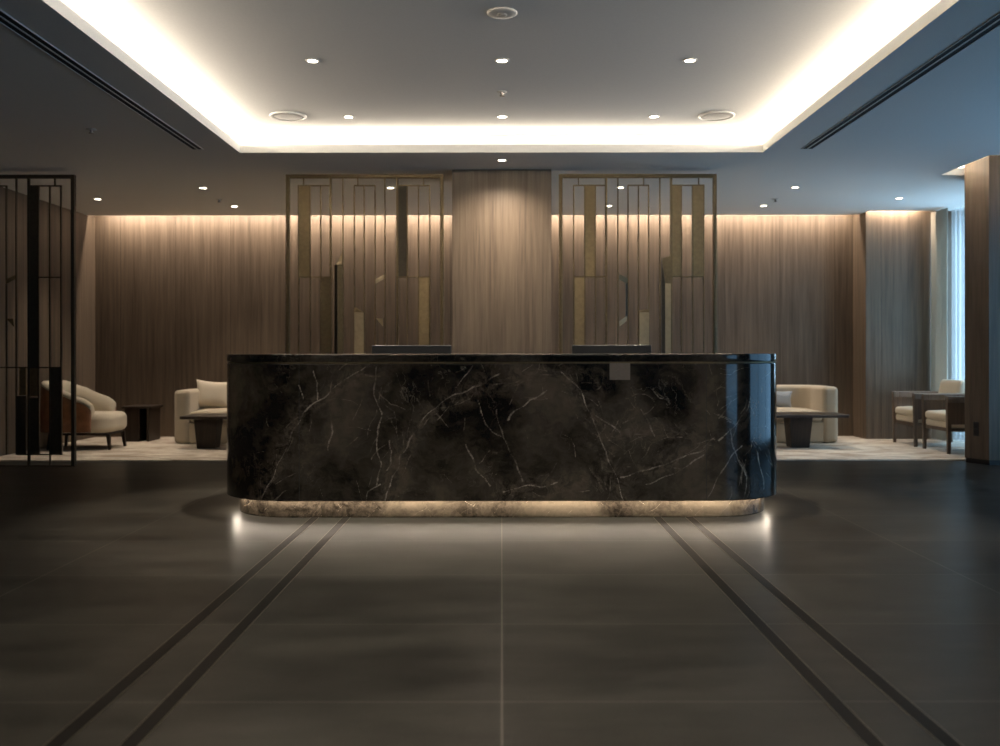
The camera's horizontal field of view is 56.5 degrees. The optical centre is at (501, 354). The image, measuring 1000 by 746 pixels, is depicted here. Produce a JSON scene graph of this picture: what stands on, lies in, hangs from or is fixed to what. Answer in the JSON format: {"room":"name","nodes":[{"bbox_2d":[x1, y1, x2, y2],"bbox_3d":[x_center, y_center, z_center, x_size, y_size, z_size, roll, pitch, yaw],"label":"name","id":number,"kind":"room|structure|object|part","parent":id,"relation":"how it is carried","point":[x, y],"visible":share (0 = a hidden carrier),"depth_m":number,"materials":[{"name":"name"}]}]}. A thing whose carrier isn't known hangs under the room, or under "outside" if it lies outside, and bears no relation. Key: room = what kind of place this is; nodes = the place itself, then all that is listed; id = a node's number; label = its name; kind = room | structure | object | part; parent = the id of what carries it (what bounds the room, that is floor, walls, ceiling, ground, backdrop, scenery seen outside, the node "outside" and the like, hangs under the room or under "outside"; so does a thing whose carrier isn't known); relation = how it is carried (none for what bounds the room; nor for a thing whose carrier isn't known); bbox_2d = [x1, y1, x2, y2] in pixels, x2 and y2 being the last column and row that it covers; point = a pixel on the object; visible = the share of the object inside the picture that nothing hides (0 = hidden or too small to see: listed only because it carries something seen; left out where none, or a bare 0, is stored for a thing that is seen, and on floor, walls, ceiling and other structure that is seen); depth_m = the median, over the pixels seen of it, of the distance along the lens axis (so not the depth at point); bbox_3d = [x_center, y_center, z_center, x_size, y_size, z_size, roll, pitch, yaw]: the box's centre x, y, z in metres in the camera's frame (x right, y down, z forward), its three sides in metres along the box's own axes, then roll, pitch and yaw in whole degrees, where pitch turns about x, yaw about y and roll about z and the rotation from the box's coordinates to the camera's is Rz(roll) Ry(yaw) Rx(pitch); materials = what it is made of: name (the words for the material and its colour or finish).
{"room":"lobby","nodes":[
{"label":"lobby","id":0,"kind":"room"},
{"bbox_2d":[0,187,94,455],"bbox_3d":[-5.651,-0.539,4.250,0.200,3.350,16.900,0,0,0],"label":"wall","id":1,"kind":"structure","parent":0,"point":[85,224],"depth_m":11.34,"materials":[{"name":"brown wood"}]},
{"bbox_2d":[95,215,852,436],"bbox_3d":[0.224,-0.545,12.800,11.950,3.350,0.200,0,0,0],"label":"wall","id":2,"kind":"structure","parent":0,"point":[175,295],"depth_m":12.70,"materials":[{"name":"brown wood"}]},
{"bbox_2d":[0,460,999,745],"bbox_3d":[0.226,1.230,4.350,11.950,0.200,17.100,0,0,0],"label":"floor","id":3,"kind":"structure","parent":0,"point":[438,631],"depth_m":3.96,"materials":[{"name":"tile"}]},
{"bbox_2d":[0,175,75,465],"bbox_3d":[-5.135,-0.344,9.447,1.607,2.959,0.055,0,0,0],"label":"screen","id":4,"kind":"object","parent":3,"relation":"on","point":[27,409],"visible":1,"depth_m":9.44,"materials":[{"name":"brown metal"}]},
{"bbox_3d":[-4.979,-0.761,9.434,0.093,0.097,0.008,0,0,-13],"label":"folded panel","id":5,"kind":"part","parent":4,"relation":"part of","materials":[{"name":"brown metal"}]},
{"bbox_3d":[-4.877,0.716,9.450,0.092,0.590,0.016,0,0,0],"label":"panel","id":6,"kind":"part","parent":4,"relation":"part of","materials":[{"name":"brown metal"}]},
{"bbox_3d":[-4.865,0.274,9.450,0.066,0.274,0.016,0,0,0],"label":"panel","id":7,"kind":"part","parent":4,"relation":"part of","materials":[{"name":"brown metal"}]},
{"bbox_3d":[-4.752,0.279,9.450,0.092,0.285,0.016,0,0,0],"label":"panel","id":8,"kind":"part","parent":4,"relation":"part of","materials":[{"name":"brown metal"}]},
{"bbox_3d":[-4.751,0.726,9.450,0.092,0.569,0.016,0,0,0],"label":"panel","id":9,"kind":"part","parent":4,"relation":"part of","materials":[{"name":"brown metal"}]},
{"bbox_3d":[-4.753,-0.790,9.450,0.092,1.834,0.016,0,0,0],"label":"panel","id":10,"kind":"part","parent":4,"relation":"part of","materials":[{"name":"brown metal"}]},
{"bbox_3d":[-4.697,0.132,9.450,0.461,0.012,0.024,0,0,0],"label":"rail","id":11,"kind":"part","parent":4,"relation":"part of","materials":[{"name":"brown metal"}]},
{"bbox_3d":[-4.697,1.016,9.450,0.461,0.012,0.024,0,0,0],"label":"rail","id":12,"kind":"part","parent":4,"relation":"part of","materials":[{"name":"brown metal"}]},
{"bbox_3d":[-4.638,-0.783,9.450,0.329,0.012,0.024,0,0,0],"label":"rail","id":13,"kind":"part","parent":4,"relation":"part of","materials":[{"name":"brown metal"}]},
{"bbox_3d":[-4.636,-1.712,9.450,0.335,0.012,0.024,0,0,0],"label":"rail","id":14,"kind":"part","parent":4,"relation":"part of","materials":[{"name":"brown metal"}]},
{"bbox_3d":[-4.530,0.574,9.450,0.106,0.874,0.016,0,0,0],"label":"panel","id":15,"kind":"part","parent":4,"relation":"part of","materials":[{"name":"brown metal"}]},
{"bbox_2d":[44,517,318,745],"bbox_3d":[-1.294,1.131,2.735,0.058,0.004,7.470,0,0,0],"label":"trim","id":16,"kind":"structure","parent":3,"relation":"on","point":[72,729],"depth_m":3.50,"materials":[{"name":"brown metal"}]},
{"bbox_2d":[119,517,350,745],"bbox_3d":[-1.077,1.131,2.735,0.058,0.004,7.470,0,0,0],"label":"trim","id":17,"kind":"structure","parent":3,"relation":"on","point":[144,729],"depth_m":3.50,"materials":[{"name":"brown metal"}]},
{"bbox_2d":[286,174,443,353],"bbox_3d":[-1.387,-0.348,9.447,1.600,2.959,0.055,0,0,0],"label":"screen","id":18,"kind":"object","parent":3,"relation":"on","point":[304,191],"visible":0.59,"depth_m":9.44,"materials":[{"name":"brown metal"}]},
{"bbox_3d":[-2.004,-1.250,9.450,0.109,0.920,0.016,0,0,0],"label":"panel","id":19,"kind":"part","parent":18,"relation":"part of","materials":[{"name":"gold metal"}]},
{"bbox_3d":[-1.903,-1.715,9.450,0.332,0.012,0.024,0,0,0],"label":"rail","id":20,"kind":"part","parent":18,"relation":"part of","materials":[{"name":"brown metal"}]},
{"bbox_3d":[-1.899,-0.785,9.450,0.326,0.012,0.024,0,0,0],"label":"rail","id":21,"kind":"part","parent":18,"relation":"part of","materials":[{"name":"brown metal"}]},
{"bbox_3d":[-1.786,-0.328,9.450,0.092,0.904,0.016,0,0,0],"label":"panel","id":22,"kind":"part","parent":18,"relation":"part of","materials":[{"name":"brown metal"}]},
{"bbox_3d":[-1.680,0.051,9.434,0.042,1.923,0.007,0,0,32],"label":"folded panel","id":23,"kind":"part","parent":18,"relation":"part of","materials":[{"name":"brown metal"}]},
{"bbox_3d":[-1.647,-0.973,9.444,0.060,0.126,0.048,0,0,0],"label":"folded panel","id":24,"kind":"part","parent":18,"relation":"part of","materials":[{"name":"gold metal"}]},
{"bbox_3d":[-1.640,0.051,9.429,0.051,1.923,0.008,0,0,-12],"label":"folded panel","id":25,"kind":"part","parent":18,"relation":"part of","materials":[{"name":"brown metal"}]},
{"bbox_3d":[-1.445,0.291,9.424,0.094,1.443,0.008,0,0,0],"label":"folded panel","id":26,"kind":"part","parent":18,"relation":"part of","materials":[{"name":"gold metal"}]},
{"bbox_3d":[-1.238,-0.324,9.434,0.069,0.086,0.028,0,0,0],"label":"folded panel","id":27,"kind":"part","parent":18,"relation":"part of","materials":[{"name":"gold metal"}]},
{"bbox_3d":[-1.234,-0.765,9.434,0.093,0.097,0.008,0,0,-13],"label":"folded panel","id":28,"kind":"part","parent":18,"relation":"part of","materials":[{"name":"gold metal"}]},
{"bbox_3d":[-1.009,-1.251,9.450,0.092,0.920,0.016,0,0,0],"label":"panel","id":29,"kind":"part","parent":18,"relation":"part of","materials":[{"name":"brown metal"}]},
{"bbox_3d":[-0.894,-0.787,9.450,0.329,0.012,0.024,0,0,0],"label":"rail","id":30,"kind":"part","parent":18,"relation":"part of","materials":[{"name":"brown metal"}]},
{"bbox_3d":[-0.892,-1.716,9.450,0.335,0.012,0.024,0,0,0],"label":"rail","id":31,"kind":"part","parent":18,"relation":"part of","materials":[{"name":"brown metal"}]},
{"bbox_3d":[-0.786,-0.329,9.450,0.106,0.904,0.016,0,0,0],"label":"panel","id":32,"kind":"part","parent":18,"relation":"part of","materials":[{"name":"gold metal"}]},
{"bbox_2d":[0,436,965,460],"bbox_3d":[0.226,1.124,11.283,11.530,0.012,2.825,0,0,0],"label":"carpet","id":33,"kind":"object","parent":3,"relation":"on","point":[846,448],"visible":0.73,"depth_m":10.65,"materials":[{"name":"beige carpet"}]},
{"bbox_2d":[40,380,126,449],"bbox_3d":[-5.026,0.717,11.170,0.894,0.812,0.758,0,0,0],"label":"armchair","id":34,"kind":"object","parent":33,"relation":"on","point":[96,413],"visible":0.65,"depth_m":10.88,"materials":[{"name":"beige fabric"}]},
{"bbox_3d":[-5.319,1.029,11.383,0.065,0.190,0.050,0,0,0],"label":"leg","id":35,"kind":"part","parent":34,"relation":"part of","materials":[{"name":"brown wood"}]},
{"bbox_3d":[-4.966,0.933,11.170,0.685,0.030,0.540,0,0,0],"label":"frame","id":36,"kind":"part","parent":34,"relation":"part of","materials":[{"name":"brown wood"}]},
{"bbox_3d":[-4.628,1.028,10.957,0.055,0.190,0.050,0,0,0],"label":"leg","id":37,"kind":"part","parent":34,"relation":"part of","materials":[{"name":"brown wood"}]},
{"bbox_3d":[-4.974,0.808,11.170,0.790,0.230,0.650,0,0,0],"label":"seat","id":38,"kind":"part","parent":34,"relation":"part of","materials":[{"name":"beige fabric"}]},
{"bbox_3d":[-4.628,1.028,11.383,0.055,0.190,0.050,0,0,0],"label":"leg","id":39,"kind":"part","parent":34,"relation":"part of","materials":[{"name":"brown wood"}]},
{"bbox_2d":[122,405,162,441],"bbox_3d":[-4.699,0.895,12.180,0.380,0.455,0.430,0,0,0],"label":"side table","id":40,"kind":"object","parent":33,"relation":"on","point":[143,421],"visible":0.98,"depth_m":12.00,"materials":[{"name":"brown wood"}]},
{"bbox_3d":[-4.761,0.910,12.180,0.185,0.426,0.400,0,0,0],"label":"leg panel","id":41,"kind":"part","parent":40,"relation":"part of","materials":[{"name":"brown wood"}]},
{"bbox_3d":[-4.559,0.910,12.180,0.030,0.426,0.400,0,0,0],"label":"leg","id":42,"kind":"part","parent":40,"relation":"part of","materials":[{"name":"brown wood"}]},
{"bbox_2d":[175,388,226,443],"bbox_3d":[-3.074,0.784,12.015,2.050,0.675,0.850,0,0,0],"label":"sofa","id":43,"kind":"object","parent":33,"relation":"on","point":[187,400],"visible":0.16,"depth_m":11.62,"materials":[{"name":"beige fabric"}]},
{"bbox_3d":[-3.074,0.980,11.955,1.670,0.258,0.670,0,0,0],"label":"seat","id":44,"kind":"part","parent":43,"relation":"part of","materials":[{"name":"beige fabric"}]},
{"bbox_2d":[191,408,226,422],"bbox_3d":[-3.487,0.769,11.910,0.813,0.165,0.640,0,0,0],"label":"seat cushion","id":45,"kind":"object","parent":43,"relation":"on","point":[193,410],"depth_m":11.66,"materials":[{"name":"beige fabric"}]},
{"bbox_2d":[196,379,226,407],"bbox_3d":[-3.735,0.523,12.089,0.522,0.402,0.225,0,0,-7],"label":"cushion","id":46,"kind":"object","parent":43,"relation":"on","point":[211,394],"visible":0.78,"depth_m":12.01,"materials":[{"name":"beige fabric"}]},
{"bbox_2d":[180,413,226,447],"bbox_3d":[-3.194,0.924,11.200,1.190,0.395,0.600,0,0,0],"label":"coffee table","id":47,"kind":"object","parent":33,"relation":"on","point":[208,426],"visible":0.47,"depth_m":11.08,"materials":[{"name":"brown wood"}]},
{"bbox_3d":[-3.529,0.944,11.200,0.275,0.355,0.259,0,0,0],"label":"leg","id":48,"kind":"part","parent":47,"relation":"part of","materials":[{"name":"brown wood"}]},
{"bbox_2d":[777,385,837,442],"bbox_3d":[3.201,0.760,12.025,2.040,0.710,0.830,0,0,0],"label":"sofa","id":49,"kind":"object","parent":33,"relation":"on","point":[804,398],"visible":0.23,"depth_m":11.64,"materials":[{"name":"beige fabric"}]},
{"bbox_2d":[777,391,791,406],"bbox_3d":[3.631,0.585,12.169,0.353,0.252,0.128,0,0,6],"label":"cushion","id":50,"kind":"object","parent":49,"relation":"on","point":[783,398],"visible":0.48,"depth_m":12.12,"materials":[{"name":"grey fabric"}]},
{"bbox_2d":[777,407,821,421],"bbox_3d":[3.611,0.762,11.920,0.808,0.165,0.620,0,0,0],"label":"seat cushion","id":51,"kind":"object","parent":49,"relation":"on","point":[779,409],"depth_m":11.68,"materials":[{"name":"beige fabric"}]},
{"bbox_3d":[3.201,0.974,11.965,1.660,0.258,0.650,0,0,0],"label":"seat","id":52,"kind":"part","parent":49,"relation":"part of","materials":[{"name":"beige fabric"}]},
{"bbox_2d":[777,412,849,447],"bbox_3d":[3.526,0.912,11.210,1.150,0.405,0.580,0,0,0],"label":"coffee table","id":53,"kind":"object","parent":33,"relation":"on","point":[797,425],"visible":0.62,"depth_m":11.10,"materials":[{"name":"brown wood"}]},
{"bbox_3d":[3.571,0.932,11.210,0.275,0.365,0.259,0,0,0],"label":"leg","id":54,"kind":"part","parent":53,"relation":"part of","materials":[{"name":"brown wood"}]},
{"bbox_2d":[892,379,964,446],"bbox_3d":[5.338,0.712,11.500,0.757,0.801,0.660,0,0,0],"label":"wooden armchair","id":55,"kind":"object","parent":33,"relation":"on","point":[906,405],"visible":0.5,"depth_m":11.51,"materials":[{"name":"brown wood"}]},
{"bbox_3d":[4.986,0.804,11.798,0.052,0.617,0.052,0,0,0],"label":"leg","id":56,"kind":"part","parent":55,"relation":"part of","materials":[{"name":"brown wood"}]},
{"bbox_2d":[895,406,912,415],"bbox_3d":[5.238,0.694,11.500,0.545,0.113,0.544,0,0,0],"label":"seat cushion","id":57,"kind":"object","parent":55,"relation":"on","point":[899,410],"depth_m":11.53,"materials":[{"name":"beige fabric"}]},
{"bbox_3d":[5.336,0.657,11.798,0.670,0.250,0.036,0,0,0],"label":"arm panel","id":58,"kind":"part","parent":55,"relation":"part of","materials":[{"name":"brown wood"}]},
{"bbox_3d":[5.326,0.847,11.500,0.670,0.040,0.560,0,0,0],"label":"seat frame","id":59,"kind":"part","parent":55,"relation":"part of","materials":[{"name":"brown wood"}]},
{"bbox_3d":[5.308,0.787,11.500,0.645,0.080,0.550,0,0,0],"label":"seat","id":60,"kind":"part","parent":55,"relation":"part of","materials":[{"name":"beige fabric"}]},
{"bbox_3d":[4.986,0.804,11.202,0.052,0.617,0.052,0,0,0],"label":"leg","id":61,"kind":"part","parent":55,"relation":"part of","materials":[{"name":"brown wood"}]},
{"bbox_3d":[5.325,0.502,11.798,0.730,0.070,0.064,0,0,0],"label":"armrest","id":62,"kind":"part","parent":55,"relation":"part of","materials":[{"name":"brown wood"}]},
{"bbox_3d":[5.336,0.657,11.202,0.670,0.250,0.036,0,0,0],"label":"arm panel","id":63,"kind":"part","parent":55,"relation":"part of","materials":[{"name":"brown wood"}]},
{"bbox_3d":[5.325,0.502,11.202,0.730,0.070,0.064,0,0,0],"label":"armrest","id":64,"kind":"part","parent":55,"relation":"part of","materials":[{"name":"brown wood"}]},
{"bbox_3d":[5.565,0.513,11.500,0.175,0.403,0.544,0,0,0],"label":"backrest","id":65,"kind":"part","parent":55,"relation":"part of","materials":[{"name":"beige fabric"}]},
{"bbox_2d":[921,394,964,453],"bbox_3d":[5.353,0.712,10.700,0.757,0.801,0.660,0,0,0],"label":"wooden armchair","id":66,"kind":"object","parent":33,"relation":"on","point":[942,412],"visible":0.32,"depth_m":10.58,"materials":[{"name":"brown wood"}]},
{"bbox_3d":[5.001,0.804,10.998,0.052,0.617,0.052,0,0,0],"label":"leg","id":67,"kind":"part","parent":66,"relation":"part of","materials":[{"name":"brown wood"}]},
{"bbox_2d":[925,410,945,420],"bbox_3d":[5.253,0.694,10.700,0.545,0.113,0.544,0,0,0],"label":"seat cushion","id":68,"kind":"object","parent":66,"relation":"on","point":[930,415],"depth_m":10.72,"materials":[{"name":"beige fabric"}]},
{"bbox_3d":[5.351,0.657,10.998,0.670,0.250,0.036,0,0,0],"label":"arm panel","id":69,"kind":"part","parent":66,"relation":"part of","materials":[{"name":"brown wood"}]},
{"bbox_3d":[5.340,0.502,10.998,0.730,0.070,0.064,0,0,0],"label":"armrest","id":70,"kind":"part","parent":66,"relation":"part of","materials":[{"name":"brown wood"}]},
{"bbox_3d":[5.341,0.847,10.700,0.670,0.040,0.560,0,0,0],"label":"seat frame","id":71,"kind":"part","parent":66,"relation":"part of","materials":[{"name":"brown wood"}]},
{"bbox_3d":[5.323,0.787,10.700,0.645,0.080,0.550,0,0,0],"label":"seat","id":72,"kind":"part","parent":66,"relation":"part of","materials":[{"name":"beige fabric"}]},
{"bbox_3d":[5.001,0.804,10.402,0.052,0.617,0.052,0,0,0],"label":"leg","id":73,"kind":"part","parent":66,"relation":"part of","materials":[{"name":"brown wood"}]},
{"bbox_3d":[5.340,0.502,10.402,0.730,0.070,0.064,0,0,0],"label":"armrest","id":74,"kind":"part","parent":66,"relation":"part of","materials":[{"name":"brown wood"}]},
{"bbox_3d":[5.351,0.657,10.402,0.670,0.250,0.036,0,0,0],"label":"arm panel","id":75,"kind":"part","parent":66,"relation":"part of","materials":[{"name":"brown wood"}]},
{"bbox_2d":[226,354,776,517],"bbox_3d":[0.001,0.562,6.915,4.042,1.135,1.115,0,0,0],"label":"reception desk","id":76,"kind":"object","parent":3,"relation":"on","point":[309,435],"visible":1,"depth_m":6.36,"materials":[{"name":"brown stone"}]},
{"bbox_2d":[372,345,450,353],"bbox_3d":[-0.675,0.160,6.980,0.594,0.459,0.170,0,0,0],"label":"monitor","id":77,"kind":"object","parent":76,"relation":"on","point":[376,349],"visible":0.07,"depth_m":6.97,"materials":[{"name":"plastic"}]},
{"bbox_2d":[226,354,776,361],"bbox_3d":[0.000,0.022,6.915,4.042,0.055,1.114,0,0,0],"label":"countertop","id":78,"kind":"structure","parent":76,"relation":"on","point":[229,357],"depth_m":6.36,"materials":[{"name":"black stone"}]},
{"bbox_2d":[572,345,650,353],"bbox_3d":[0.826,0.159,6.980,0.594,0.459,0.170,0,0,0],"label":"monitor","id":79,"kind":"object","parent":76,"relation":"on","point":[576,349],"visible":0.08,"depth_m":6.97,"materials":[{"name":"plastic"}]},
{"bbox_2d":[559,174,716,353],"bbox_3d":[1.384,-0.351,9.447,1.600,2.959,0.055,0,0,0],"label":"screen","id":80,"kind":"object","parent":3,"relation":"on","point":[672,264],"visible":0.6,"depth_m":9.44,"materials":[{"name":"brown metal"}]},
{"bbox_3d":[0.789,-0.331,9.450,0.104,0.904,0.016,0,0,0],"label":"panel","id":81,"kind":"part","parent":80,"relation":"part of","materials":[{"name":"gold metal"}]},
{"bbox_3d":[0.894,-1.718,9.450,0.335,0.012,0.024,0,0,0],"label":"rail","id":82,"kind":"part","parent":80,"relation":"part of","materials":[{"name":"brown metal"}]},
{"bbox_3d":[0.897,-0.788,9.450,0.329,0.012,0.024,0,0,0],"label":"rail","id":83,"kind":"part","parent":80,"relation":"part of","materials":[{"name":"brown metal"}]},
{"bbox_3d":[0.898,-1.253,9.450,0.101,0.920,0.016,0,0,0],"label":"panel","id":84,"kind":"part","parent":80,"relation":"part of","materials":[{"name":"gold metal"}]},
{"bbox_3d":[1.231,-0.339,9.433,0.085,0.109,0.009,0,0,-14],"label":"folded panel","id":85,"kind":"part","parent":80,"relation":"part of","materials":[{"name":"gold metal"}]},
{"bbox_3d":[1.234,-0.770,9.434,0.090,0.103,0.008,0,0,-13],"label":"folded panel","id":86,"kind":"part","parent":80,"relation":"part of","materials":[{"name":"brown metal"}]},
{"bbox_3d":[1.267,-0.553,9.434,0.034,0.332,0.006,0,0,-45],"label":"folded panel","id":87,"kind":"part","parent":80,"relation":"part of","materials":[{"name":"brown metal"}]},
{"bbox_3d":[1.446,0.291,9.424,0.097,1.437,0.008,0,0,0],"label":"folded panel","id":88,"kind":"part","parent":80,"relation":"part of","materials":[{"name":"gold metal"}]},
{"bbox_3d":[1.639,0.025,9.424,0.037,1.969,0.008,0,0,0],"label":"folded panel","id":89,"kind":"part","parent":80,"relation":"part of","materials":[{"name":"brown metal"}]},
{"bbox_3d":[1.670,-0.860,9.424,0.089,0.280,0.008,0,0,0],"label":"folded panel","id":90,"kind":"part","parent":80,"relation":"part of","materials":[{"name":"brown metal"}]},
{"bbox_3d":[1.687,0.145,9.424,0.057,1.729,0.008,0,0,0],"label":"folded panel","id":91,"kind":"part","parent":80,"relation":"part of","materials":[{"name":"gold metal"}]},
{"bbox_3d":[1.774,-1.254,9.450,0.095,0.920,0.016,0,0,0],"label":"panel","id":92,"kind":"part","parent":80,"relation":"part of","materials":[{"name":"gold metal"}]},
{"bbox_3d":[1.889,-0.789,9.450,0.332,0.012,0.024,0,0,0],"label":"rail","id":93,"kind":"part","parent":80,"relation":"part of","materials":[{"name":"brown metal"}]},
{"bbox_3d":[1.891,-1.719,9.450,0.338,0.012,0.024,0,0,0],"label":"rail","id":94,"kind":"part","parent":80,"relation":"part of","materials":[{"name":"brown metal"}]},
{"bbox_3d":[1.997,-1.254,9.450,0.106,0.920,0.016,0,0,0],"label":"panel","id":95,"kind":"part","parent":80,"relation":"part of","materials":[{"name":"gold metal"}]},
{"bbox_2d":[653,517,885,745],"bbox_3d":[1.079,1.129,2.735,0.058,0.004,7.470,0,0,0],"label":"trim","id":96,"kind":"structure","parent":3,"relation":"on","point":[829,697],"depth_m":3.51,"materials":[{"name":"brown metal"}]},
{"bbox_2d":[685,517,962,745],"bbox_3d":[1.301,1.129,2.735,0.058,0.004,7.470,0,0,0],"label":"trim","id":97,"kind":"structure","parent":3,"relation":"on","point":[936,731],"depth_m":3.49,"materials":[{"name":"brown metal"}]},
{"bbox_2d":[966,458,999,464],"bbox_3d":[5.424,1.099,9.777,1.155,0.050,0.625,0,0,0],"label":"plinth","id":98,"kind":"object","parent":3,"relation":"on","point":[969,460],"depth_m":9.52,"materials":[{"name":"black wood"}]},
{"bbox_2d":[964,155,999,459],"bbox_3d":[5.415,-0.506,9.775,1.170,3.161,0.650,0,0,0],"label":"pillar chamfered","id":99,"kind":"structure","parent":98,"relation":"on","point":[981,176],"depth_m":9.52,"materials":[{"name":"brown wood"}]},
{"bbox_2d":[973,422,978,435],"bbox_3d":[4.885,0.767,9.578,0.010,0.145,0.060,0,0,-26],"label":"wall socket","id":100,"kind":"object","parent":99,"relation":"attached to","point":[975,424],"visible":1,"depth_m":9.57,"materials":[{"name":"black plastic"}]},
{"bbox_2d":[0,0,999,215],"bbox_3d":[0.223,-1.908,4.240,11.550,0.075,16.480,0,0,0],"label":"ceiling","id":101,"kind":"structure","parent":0,"point":[913,146],"depth_m":8.61,"materials":[{"name":"paint"}]},
{"bbox_2d":[86,128,95,133],"bbox_3d":[-3.402,-1.849,7.710,0.084,0.034,0.084,0,0,0],"label":"sprinkler","id":102,"kind":"object","parent":101,"relation":"attached to","point":[91,130],"visible":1,"depth_m":7.70,"materials":[{"name":"white metal"}]},
{"bbox_2d":[0,9,203,149],"bbox_3d":[-2.762,-1.864,5.330,0.104,0.006,6.260,0,0,0],"label":"ceiling vent","id":103,"kind":"object","parent":101,"relation":"in","point":[6,20],"visible":1,"depth_m":6.19,"materials":[{"name":"metal"}]},
{"bbox_2d":[229,135,963,167],"bbox_3d":[1.673,-2.015,5.270,8.650,0.136,9.200,0,0,0],"label":"cove light","id":104,"kind":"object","parent":101,"relation":"attached to","point":[241,139],"depth_m":8.81,"materials":[{"name":"paint"}]},
{"bbox_2d":[801,12,999,148],"bbox_3d":[2.778,-1.870,5.330,0.104,0.006,6.260,0,0,0],"label":"ceiling vent","id":105,"kind":"object","parent":101,"relation":"in","point":[993,23],"visible":1,"depth_m":6.25,"materials":[{"name":"metal"}]},
{"bbox_2d":[931,208,947,440],"bbox_3d":[5.666,-0.381,12.036,0.065,2.970,0.394,0,0,0],"label":"drape","id":106,"kind":"object","parent":101,"relation":"hanging from","point":[939,219],"visible":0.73,"depth_m":12.03,"materials":[{"name":"white fabric"}]},
{"bbox_2d":[60,0,940,134],"bbox_3d":[0.223,-2.151,4.350,11.550,0.140,16.700,0,0,0],"label":"ceiling","id":107,"kind":"structure","parent":0,"point":[398,67],"depth_m":6.48,"materials":[{"name":"paint"}]},
{"bbox_2d":[270,111,306,121],"bbox_3d":[-1.859,-2.073,8.100,0.314,0.013,0.314,0,0,0],"label":"ceiling speaker","id":108,"kind":"object","parent":107,"relation":"attached to","point":[289,116],"visible":1,"depth_m":8.08,"materials":[{"name":"white metal"}]},
{"bbox_2d":[272,113,303,120],"bbox_3d":[-1.859,-2.072,8.100,0.278,0.006,0.278,0,0,0],"label":"grille","id":109,"kind":"object","parent":108,"relation":"attached to","point":[277,116],"depth_m":8.09,"materials":[{"name":"white metal"}]},
{"bbox_2d":[305,58,319,62],"bbox_3d":[-1.337,-2.077,6.580,0.102,0.005,0.102,0,0,0],"label":"recessed light","id":110,"kind":"object","parent":107,"relation":"in","point":[309,60],"visible":1,"depth_m":6.57,"materials":[{"name":"white metal"}]},
{"bbox_2d":[343,115,353,118],"bbox_3d":[-1.337,-2.077,8.130,0.102,0.005,0.102,0,0,0],"label":"recessed light","id":111,"kind":"object","parent":107,"relation":"in","point":[344,116],"visible":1,"depth_m":8.11,"materials":[{"name":"white"}]},
{"bbox_2d":[487,7,516,18],"bbox_3d":[0.003,-2.071,5.660,0.184,0.021,0.184,0,0,0],"label":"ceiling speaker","id":112,"kind":"object","parent":107,"relation":"attached to","point":[497,12],"visible":1,"depth_m":5.63,"materials":[{"name":"white plastic"}]},
{"bbox_2d":[495,58,508,62],"bbox_3d":[0.003,-2.079,6.580,0.102,0.005,0.102,0,0,0],"label":"recessed light","id":113,"kind":"object","parent":107,"relation":"in","point":[499,60],"visible":1,"depth_m":6.57,"materials":[{"name":"white"}]},
{"bbox_2d":[497,90,506,96],"bbox_3d":[0.003,-2.064,7.370,0.084,0.034,0.084,0,0,0],"label":"sprinkler","id":114,"kind":"object","parent":107,"relation":"attached to","point":[501,92],"visible":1,"depth_m":7.36,"materials":[{"name":"white metal"}]},
{"bbox_2d":[496,115,507,117],"bbox_3d":[0.003,-2.079,8.130,0.102,0.005,0.102,0,0,0],"label":"recessed light","id":115,"kind":"object","parent":107,"relation":"in","point":[497,116],"visible":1,"depth_m":8.12,"materials":[{"name":"white"}]},
{"bbox_2d":[648,115,659,117],"bbox_3d":[1.333,-2.080,8.130,0.102,0.005,0.102,0,0,0],"label":"recessed light","id":116,"kind":"object","parent":107,"relation":"in","point":[650,116],"visible":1,"depth_m":8.12,"materials":[{"name":"white"}]},
{"bbox_2d":[683,58,696,62],"bbox_3d":[1.333,-2.080,6.580,0.102,0.005,0.102,0,0,0],"label":"recessed light","id":117,"kind":"object","parent":107,"relation":"in","point":[687,60],"visible":1,"depth_m":6.58,"materials":[{"name":"white"}]},
{"bbox_2d":[698,111,734,120],"bbox_3d":[1.872,-2.076,8.100,0.314,0.013,0.314,0,0,0],"label":"ceiling speaker","id":118,"kind":"object","parent":107,"relation":"attached to","point":[712,115],"visible":1,"depth_m":8.08,"materials":[{"name":"white metal"}]},
{"bbox_2d":[700,113,732,119],"bbox_3d":[1.872,-2.076,8.100,0.278,0.006,0.278,0,0,0],"label":"grille","id":119,"kind":"object","parent":118,"relation":"attached to","point":[704,116],"depth_m":8.10,"materials":[{"name":"white metal"}]},
{"bbox_2d":[452,170,551,353],"bbox_3d":[0.003,-0.370,9.750,1.006,3.000,0.700,0,0,0],"label":"pillar","id":120,"kind":"structure","parent":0,"point":[502,223],"depth_m":9.40,"materials":[{"name":"brown wood"}]},
{"bbox_2d":[853,211,956,438],"bbox_3d":[5.399,-0.476,12.475,1.200,3.200,0.450,0,0,0],"label":"wall panel","id":121,"kind":"object","parent":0,"point":[892,249],"visible":0.57,"depth_m":12.25,"materials":[{"name":"brown wood"}]},
{"bbox_2d":[957,210,964,439],"bbox_3d":[6.099,-0.551,4.250,0.200,3.350,16.900,0,0,0],"label":"window","id":122,"kind":"structure","parent":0,"point":[960,214],"depth_m":12.20,"materials":[{"name":"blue glass"}]},
{"bbox_2d":[964,217,964,433],"bbox_3d":[6.100,-0.376,11.250,0.060,2.840,1.900,0,0,0],"label":"window","id":123,"kind":"structure","parent":122,"relation":"in","point":[964,217],"depth_m":12.19,"materials":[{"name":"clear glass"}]}
]}

